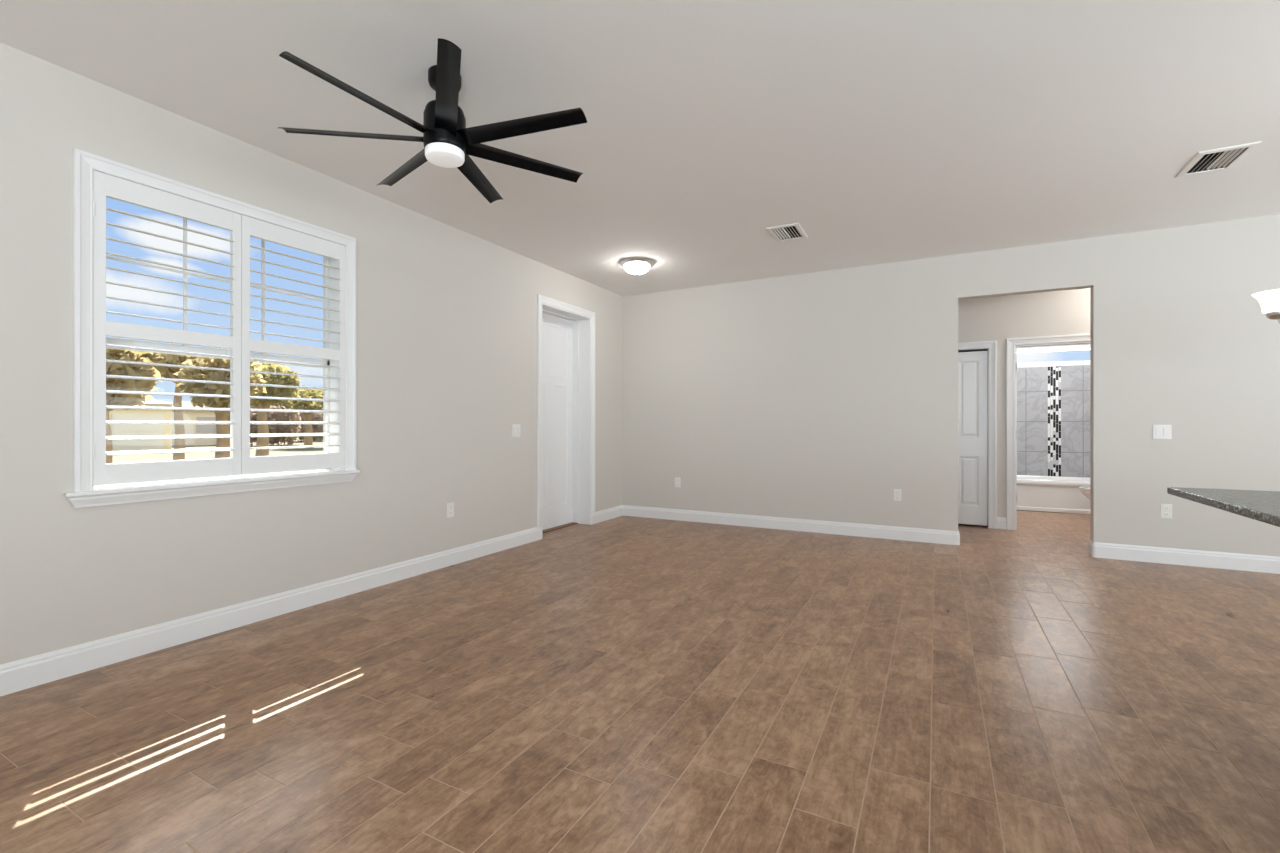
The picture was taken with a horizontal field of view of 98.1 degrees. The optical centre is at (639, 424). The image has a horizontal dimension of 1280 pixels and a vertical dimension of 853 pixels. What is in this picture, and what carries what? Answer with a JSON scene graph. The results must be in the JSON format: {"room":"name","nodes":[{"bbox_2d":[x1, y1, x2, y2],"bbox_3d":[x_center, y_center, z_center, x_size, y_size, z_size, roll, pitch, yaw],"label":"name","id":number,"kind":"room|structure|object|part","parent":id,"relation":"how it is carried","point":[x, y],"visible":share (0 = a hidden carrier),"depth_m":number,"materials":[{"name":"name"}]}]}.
{"room":"empty living room","nodes":[
{"label":"empty living room","id":0,"kind":"room"},
{"bbox_2d":[0,42,622,664],"bbox_3d":[-2.518,-0.242,3.201,0.262,2.845,9.475,0,0,28],"label":"wall","id":1,"kind":"structure","parent":0,"point":[446,315],"depth_m":3.35,"materials":[{"name":"grey paint"}]},
{"bbox_2d":[63,148,359,507],"bbox_3d":[-2.430,-0.453,3.288,0.294,1.695,1.484,0,0,28],"label":"window","id":2,"kind":"structure","parent":1,"relation":"in","point":[85,493],"depth_m":3.04,"materials":[{"name":"white paint"}]},
{"bbox_2d":[93,170,240,484],"bbox_3d":[-2.500,-0.467,2.972,0.073,1.523,0.650,0,0,28],"label":"plantation shutter","id":3,"kind":"object","parent":2,"relation":"attached to","point":[105,185],"visible":1,"depth_m":2.92,"materials":[{"name":"white paint"}]},
{"bbox_3d":[-2.499,-1.175,2.974,0.028,0.106,0.559,0,0,28],"label":"rail","id":4,"kind":"part","parent":3,"relation":"part of","materials":[{"name":"white paint"}]},
{"bbox_3d":[-2.499,-0.472,2.974,0.028,0.072,0.559,0,0,28],"label":"rail","id":5,"kind":"part","parent":3,"relation":"part of","materials":[{"name":"white paint"}]},
{"bbox_3d":[-2.499,0.244,2.974,0.028,0.101,0.559,0,0,28],"label":"rail","id":6,"kind":"part","parent":3,"relation":"part of","materials":[{"name":"white paint"}]},
{"bbox_2d":[241,215,346,474],"bbox_3d":[-2.192,-0.467,3.549,0.074,1.523,0.653,0,0,28],"label":"plantation shutter","id":7,"kind":"object","parent":2,"relation":"attached to","point":[250,227],"visible":1,"depth_m":3.49,"materials":[{"name":"white paint"}]},
{"bbox_3d":[-2.193,-1.175,3.547,0.028,0.106,0.564,0,0,28],"label":"rail","id":8,"kind":"part","parent":7,"relation":"part of","materials":[{"name":"white paint"}]},
{"bbox_3d":[-2.193,-0.472,3.547,0.028,0.072,0.564,0,0,28],"label":"rail","id":9,"kind":"part","parent":7,"relation":"part of","materials":[{"name":"white paint"}]},
{"bbox_3d":[-2.193,0.244,3.547,0.028,0.101,0.564,0,0,28],"label":"rail","id":10,"kind":"part","parent":7,"relation":"part of","materials":[{"name":"white paint"}]},
{"bbox_2d":[0,526,541,695],"bbox_3d":[-2.852,1.114,2.427,0.152,0.134,7.594,0,0,28],"label":"baseboard","id":11,"kind":"structure","parent":1,"relation":"attached to","point":[15,676],"depth_m":3.14,"materials":[{"name":"white paint"}]},
{"bbox_2d":[447,502,453,517],"bbox_3d":[-1.588,0.718,4.654,0.009,0.120,0.075,0,0,28],"label":"wall outlet","id":12,"kind":"object","parent":1,"relation":"attached to","point":[450,506],"visible":1,"depth_m":4.65,"materials":[{"name":"white plastic"}]},
{"bbox_2d":[512,425,520,436],"bbox_3d":[-1.198,0.063,5.384,0.010,0.122,0.120,0,0,28],"label":"light switch","id":13,"kind":"object","parent":1,"relation":"attached to","point":[516,429],"visible":1,"depth_m":5.38,"materials":[{"name":"white plastic"}]},
{"bbox_2d":[537,294,594,532],"bbox_3d":[-0.905,-0.073,6.198,0.284,2.508,1.066,0,0,28],"label":"door","id":14,"kind":"structure","parent":1,"relation":"in","point":[565,332],"depth_m":6.48,"materials":[{"name":"white paint"}]},
{"bbox_2d":[0,510,1279,852],"bbox_3d":[2.434,1.231,2.606,9.560,0.100,13.090,0,0,28],"label":"floor","id":15,"kind":"structure","parent":0,"point":[622,684],"depth_m":2.29,"materials":[{"name":"brown wood"}]},
{"bbox_2d":[1017,475,1089,513],"bbox_3d":[5.819,0.965,7.725,1.555,0.430,0.765,0,0,28],"label":"bathtub","id":16,"kind":"object","parent":15,"relation":"on","point":[1058,494],"visible":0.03,"depth_m":7.48,"materials":[{"name":"white ceramic"}]},
{"bbox_2d":[1079,487,1089,498],"bbox_3d":[5.747,0.793,6.703,0.710,0.774,0.460,0,0,28],"label":"toilet","id":17,"kind":"object","parent":15,"relation":"on","point":[1085,491],"visible":0.08,"depth_m":6.78,"materials":[{"name":"white ceramic"}]},
{"bbox_3d":[1.848,0.739,0.226,0.672,0.884,3.240,0,0,28],"label":"countertop","id":18,"kind":"structure","parent":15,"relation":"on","visible":0},
{"bbox_2d":[1167,487,1279,526],"bbox_3d":[1.831,0.282,0.470,1.052,0.030,3.755,0,0,28],"label":"countertop","id":19,"kind":"structure","parent":18,"relation":"on","point":[1263,506],"depth_m":1.97,"materials":[{"name":"grey stone"}]},
{"bbox_2d":[0,0,1279,295],"bbox_3d":[2.451,-1.724,2.636,9.560,0.120,13.160,0,0,28],"label":"ceiling","id":20,"kind":"structure","parent":0,"point":[890,131],"depth_m":2.93,"materials":[{"name":"white paint"}]},
{"bbox_2d":[278,38,586,203],"bbox_3d":[-0.934,-1.459,2.624,1.418,0.411,1.398,0,0,28],"label":"ceiling fan","id":21,"kind":"object","parent":20,"relation":"hanging from","point":[446,139],"visible":1,"depth_m":2.56,"materials":[{"name":"black metal"}]},
{"bbox_3d":[-1.329,-1.351,2.591,0.631,0.029,0.094,0,0,-8],"label":"blade","id":22,"kind":"part","parent":21,"relation":"part of","materials":[{"name":"black metal"}]},
{"bbox_3d":[-1.136,-1.351,2.299,0.094,0.029,0.631,0,0,31],"label":"blade","id":23,"kind":"part","parent":21,"relation":"part of","materials":[{"name":"black metal"}]},
{"bbox_3d":[-1.221,-1.351,2.924,0.631,0.029,0.094,0,0,44],"label":"blade","id":24,"kind":"part","parent":21,"relation":"part of","materials":[{"name":"black metal"}]},
{"bbox_2d":[425,142,464,167],"bbox_3d":[-0.929,-1.277,2.646,0.179,0.048,0.179,0,0,28],"label":"diffuser","id":25,"kind":"object","parent":21,"relation":"attached to","point":[442,154],"depth_m":2.60,"materials":[{"name":"white glass"}]},
{"bbox_3d":[-0.787,-1.351,2.268,0.094,0.029,0.631,0,0,-21],"label":"blade","id":26,"kind":"part","parent":21,"relation":"part of","materials":[{"name":"black metal"}]},
{"bbox_3d":[-0.894,-1.351,3.048,0.094,0.029,0.631,0,0,5],"label":"blade","id":27,"kind":"part","parent":21,"relation":"part of","materials":[{"name":"black metal"}]},
{"bbox_3d":[-0.545,-1.351,2.521,0.631,0.029,0.094,0,0,18],"label":"blade","id":28,"kind":"part","parent":21,"relation":"part of","materials":[{"name":"black"}]},
{"bbox_3d":[-0.593,-1.351,2.868,0.631,0.029,0.094,0,0,-34],"label":"blade","id":29,"kind":"part","parent":21,"relation":"part of","materials":[{"name":"black metal"}]},
{"bbox_2d":[620,257,653,274],"bbox_3d":[-0.033,-1.596,5.697,0.356,0.136,0.356,0,0,28],"label":"ceiling light","id":30,"kind":"object","parent":20,"relation":"attached to","point":[635,265],"visible":1,"depth_m":5.60,"materials":[{"name":"white glass"}]},
{"bbox_3d":[-0.033,-1.587,5.697,0.268,0.082,0.268,0,0,28],"label":"lamp shade","id":31,"kind":"part","parent":30,"relation":"part of","materials":[{"name":"white glass"}]},
{"bbox_2d":[766,223,807,241],"bbox_3d":[1.279,-1.718,4.815,0.270,0.128,0.390,0,0,28],"label":"ceiling vent","id":32,"kind":"object","parent":20,"relation":"in","point":[793,231],"visible":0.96,"depth_m":4.87,"materials":[{"name":"white metal"}]},
{"bbox_2d":[1175,141,1261,176],"bbox_3d":[3.624,-1.718,3.498,0.272,0.128,0.385,0,0,28],"label":"ceiling vent","id":33,"kind":"object","parent":20,"relation":"in","point":[1225,158],"visible":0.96,"depth_m":3.53,"materials":[{"name":"white metal"}]},
{"bbox_2d":[1252,289,1279,322],"bbox_3d":[3.180,-1.019,2.463,0.633,1.290,0.626,0,0,28],"label":"chandelier","id":34,"kind":"object","parent":20,"relation":"hanging from","point":[1269,300],"visible":1,"depth_m":2.59,"materials":[{"name":"white glass"}]},
{"bbox_2d":[623,214,1279,556],"bbox_3d":[3.859,-0.242,5.102,9.198,2.845,0.115,0,0,28],"label":"wall","id":35,"kind":"structure","parent":0,"point":[822,395],"depth_m":5.57,"materials":[{"name":"grey paint"}]},
{"bbox_2d":[675,477,679,486],"bbox_3d":[0.464,0.716,6.845,0.075,0.120,0.009,0,0,28],"label":"wall outlet","id":36,"kind":"object","parent":35,"relation":"attached to","point":[677,480],"visible":1,"depth_m":6.84,"materials":[{"name":"white plastic"}]},
{"bbox_2d":[580,505,959,544],"bbox_3d":[1.323,1.114,6.356,4.034,0.134,0.755,0,0,17],"label":"baseboard","id":37,"kind":"structure","parent":35,"relation":"attached to","point":[805,525],"depth_m":6.22,"materials":[{"name":"white paint"}]},
{"bbox_2d":[893,489,901,500],"bbox_3d":[2.635,0.723,5.685,0.075,0.120,0.009,0,0,28],"label":"wall outlet","id":38,"kind":"object","parent":35,"relation":"attached to","point":[897,493],"visible":1,"depth_m":5.68,"materials":[{"name":"white plastic"}]},
{"bbox_2d":[1153,425,1171,438],"bbox_3d":[4.439,0.065,4.721,0.120,0.122,0.010,0,0,28],"label":"light switch","id":39,"kind":"object","parent":35,"relation":"attached to","point":[1159,431],"visible":1,"depth_m":4.72,"materials":[{"name":"white plastic"}]},
{"bbox_2d":[1160,504,1171,518],"bbox_3d":[4.462,0.736,4.709,0.075,0.120,0.009,0,0,28],"label":"wall outlet","id":40,"kind":"object","parent":35,"relation":"attached to","point":[1165,509],"visible":1,"depth_m":4.71,"materials":[{"name":"white plastic"}]},
{"bbox_2d":[1088,540,1279,573],"bbox_3d":[5.979,1.114,3.961,4.382,0.134,0.130,0,0,28],"label":"baseboard","id":41,"kind":"structure","parent":35,"relation":"attached to","point":[1198,558],"depth_m":4.64,"materials":[{"name":"white paint"}]},
{"bbox_2d":[958,350,986,351],"bbox_3d":[3.797,-0.242,6.858,1.109,2.845,0.550,0,0,28],"label":"wall","id":42,"kind":"structure","parent":0,"point":[971,350],"depth_m":6.93,"materials":[{"name":"grey paint"}]},
{"bbox_2d":[958,288,1089,516],"bbox_3d":[4.373,-0.242,6.173,4.500,2.845,0.115,0,0,28],"label":"wall","id":43,"kind":"structure","parent":0,"point":[1064,312],"depth_m":6.23,"materials":[{"name":"grey paint"}]},
{"bbox_2d":[958,341,996,528],"bbox_3d":[3.658,0.117,6.544,0.909,2.127,0.137,0,0,28],"label":"door","id":44,"kind":"structure","parent":43,"relation":"in","point":[977,370],"depth_m":6.40,"materials":[{"name":"white paint"}]},
{"bbox_2d":[997,517,1005,529],"bbox_3d":[4.075,1.114,6.259,0.090,0.134,0.014,0,0,28],"label":"baseboard","id":45,"kind":"structure","parent":43,"relation":"attached to","point":[1001,521],"depth_m":6.25,"materials":[{"name":"white paint"}]},
{"bbox_2d":[1017,365,1089,476],"bbox_3d":[5.847,-0.242,7.766,1.570,2.845,0.870,0,0,28],"label":"wall","id":46,"kind":"structure","parent":0,"point":[1053,403],"depth_m":8.06,"materials":[{"name":"grey tile"}]},
{"bbox_2d":[1017,344,1089,367],"bbox_3d":[6.030,-0.998,8.099,1.210,0.313,0.081,0,0,28],"label":"window","id":47,"kind":"structure","parent":46,"relation":"in","point":[1085,346],"depth_m":8.07,"materials":[{"name":"white paint"}]},
{"bbox_3d":[4.759,-0.242,7.437,0.040,2.845,2.477,0,0,28],"label":"wall","id":48,"kind":"structure","parent":0,"visible":0},
{"bbox_2d":[1006,334,1089,529],"bbox_3d":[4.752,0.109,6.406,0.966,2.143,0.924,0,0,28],"label":"door frame","id":49,"kind":"structure","parent":48,"relation":"in","point":[1012,344],"depth_m":6.21,"materials":[{"name":"white paint"}]},
{"label":"outside","id":50,"kind":"structure","parent":0,"visible":0},
{"bbox_2d":[112,440,322,462],"bbox_3d":[-44.610,1.541,69.165,136.140,0.120,200.000,0,0,28],"label":"lawn","id":51,"kind":"structure","parent":50,"point":[307,450],"depth_m":28.25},
{"bbox_2d":[106,337,161,463],"bbox_3d":[-9.642,-0.048,9.897,1.614,3.118,1.540,0,0,28],"label":"tree","id":52,"kind":"object","parent":51,"relation":"on","point":[124,369],"visible":0.39,"depth_m":9.79,"materials":[{"name":"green plant"}]},
{"bbox_3d":[-9.642,-0.895,9.897,1.614,1.425,1.540,0,0,28],"label":"crown","id":53,"kind":"part","parent":52,"relation":"part of","materials":[{"name":"green plant"}]},
{"bbox_2d":[109,400,184,450],"bbox_3d":[-31.201,-0.269,29.673,8.000,3.500,8.310,0,0,28],"label":"neighbor house","id":54,"kind":"structure","parent":51,"relation":"on","point":[116,414],"depth_m":30.10,"materials":[{"name":"beige paint"}]},
{"bbox_3d":[-27.038,0.446,29.950,0.055,2.030,2.200,0,0,28],"label":"garage door","id":55,"kind":"part","parent":54,"relation":"part of","materials":[{"name":"beige"}]},
{"bbox_2d":[172,401,216,445],"bbox_3d":[-33.526,-0.119,41.243,6.800,3.200,4.766,0,0,28],"label":"neighbor house","id":56,"kind":"structure","parent":51,"relation":"on","point":[188,415],"depth_m":39.25,"materials":[{"name":"beige"}]},
{"bbox_2d":[140,343,258,459],"bbox_3d":[-15.321,-0.576,18.234,4.046,4.171,4.217,0,0,28],"label":"tree","id":57,"kind":"object","parent":51,"relation":"on","point":[167,372],"visible":0.18,"depth_m":17.97,"materials":[{"name":"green plant"}]},
{"bbox_3d":[-15.321,-2.023,18.234,4.046,1.277,4.217,0,0,28],"label":"crown","id":58,"kind":"part","parent":57,"relation":"part of","materials":[{"name":"green plant"}]},
{"bbox_2d":[174,347,266,457],"bbox_3d":[-11.296,-0.300,14.888,2.284,3.624,1.955,0,0,28],"label":"tree","id":59,"kind":"object","parent":51,"relation":"on","point":[184,373],"visible":0.6,"depth_m":14.55,"materials":[{"name":"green plant"}]},
{"bbox_3d":[-11.296,-1.195,14.888,2.284,1.834,1.955,0,0,28],"label":"crown","id":60,"kind":"part","parent":59,"relation":"part of","materials":[{"name":"green plant"}]},
{"bbox_2d":[228,402,301,445],"bbox_3d":[-26.656,-0.002,39.202,3.031,3.300,4.510,0,0,28],"label":"dry bush","id":61,"kind":"object","parent":51,"relation":"on","point":[271,416],"visible":0.27,"depth_m":39.69,"materials":[{"name":"beige plant"}]},
{"bbox_2d":[250,363,300,456],"bbox_3d":[-16.609,-0.638,23.989,3.969,4.305,3.481,0,0,28],"label":"tree","id":62,"kind":"object","parent":51,"relation":"on","point":[272,379],"visible":0.31,"depth_m":23.97,"materials":[{"name":"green plant"}]},
{"bbox_3d":[-16.609,-1.734,23.989,3.969,2.113,3.481,0,0,28],"label":"crown","id":63,"kind":"part","parent":62,"relation":"part of","materials":[{"name":"green plant"}]},
{"bbox_2d":[271,385,322,445],"bbox_3d":[-21.746,-0.557,35.774,5.533,4.144,4.397,0,0,28],"label":"tree","id":64,"kind":"object","parent":51,"relation":"on","point":[301,393],"visible":0.55,"depth_m":34.84,"materials":[{"name":"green plant"}]},
{"bbox_3d":[-21.746,-1.628,35.774,5.533,2.004,4.397,0,0,28],"label":"crown","id":65,"kind":"part","parent":64,"relation":"part of","materials":[{"name":"green plant"}]},
{"bbox_2d":[291,409,322,440],"bbox_3d":[-29.354,-0.054,48.837,2.760,3.358,4.900,0,0,19],"label":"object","id":66,"kind":"object","parent":51,"relation":"on","point":[315,417],"visible":0.31,"depth_m":48.69,"materials":[{"name":"beige plant"}]}
]}

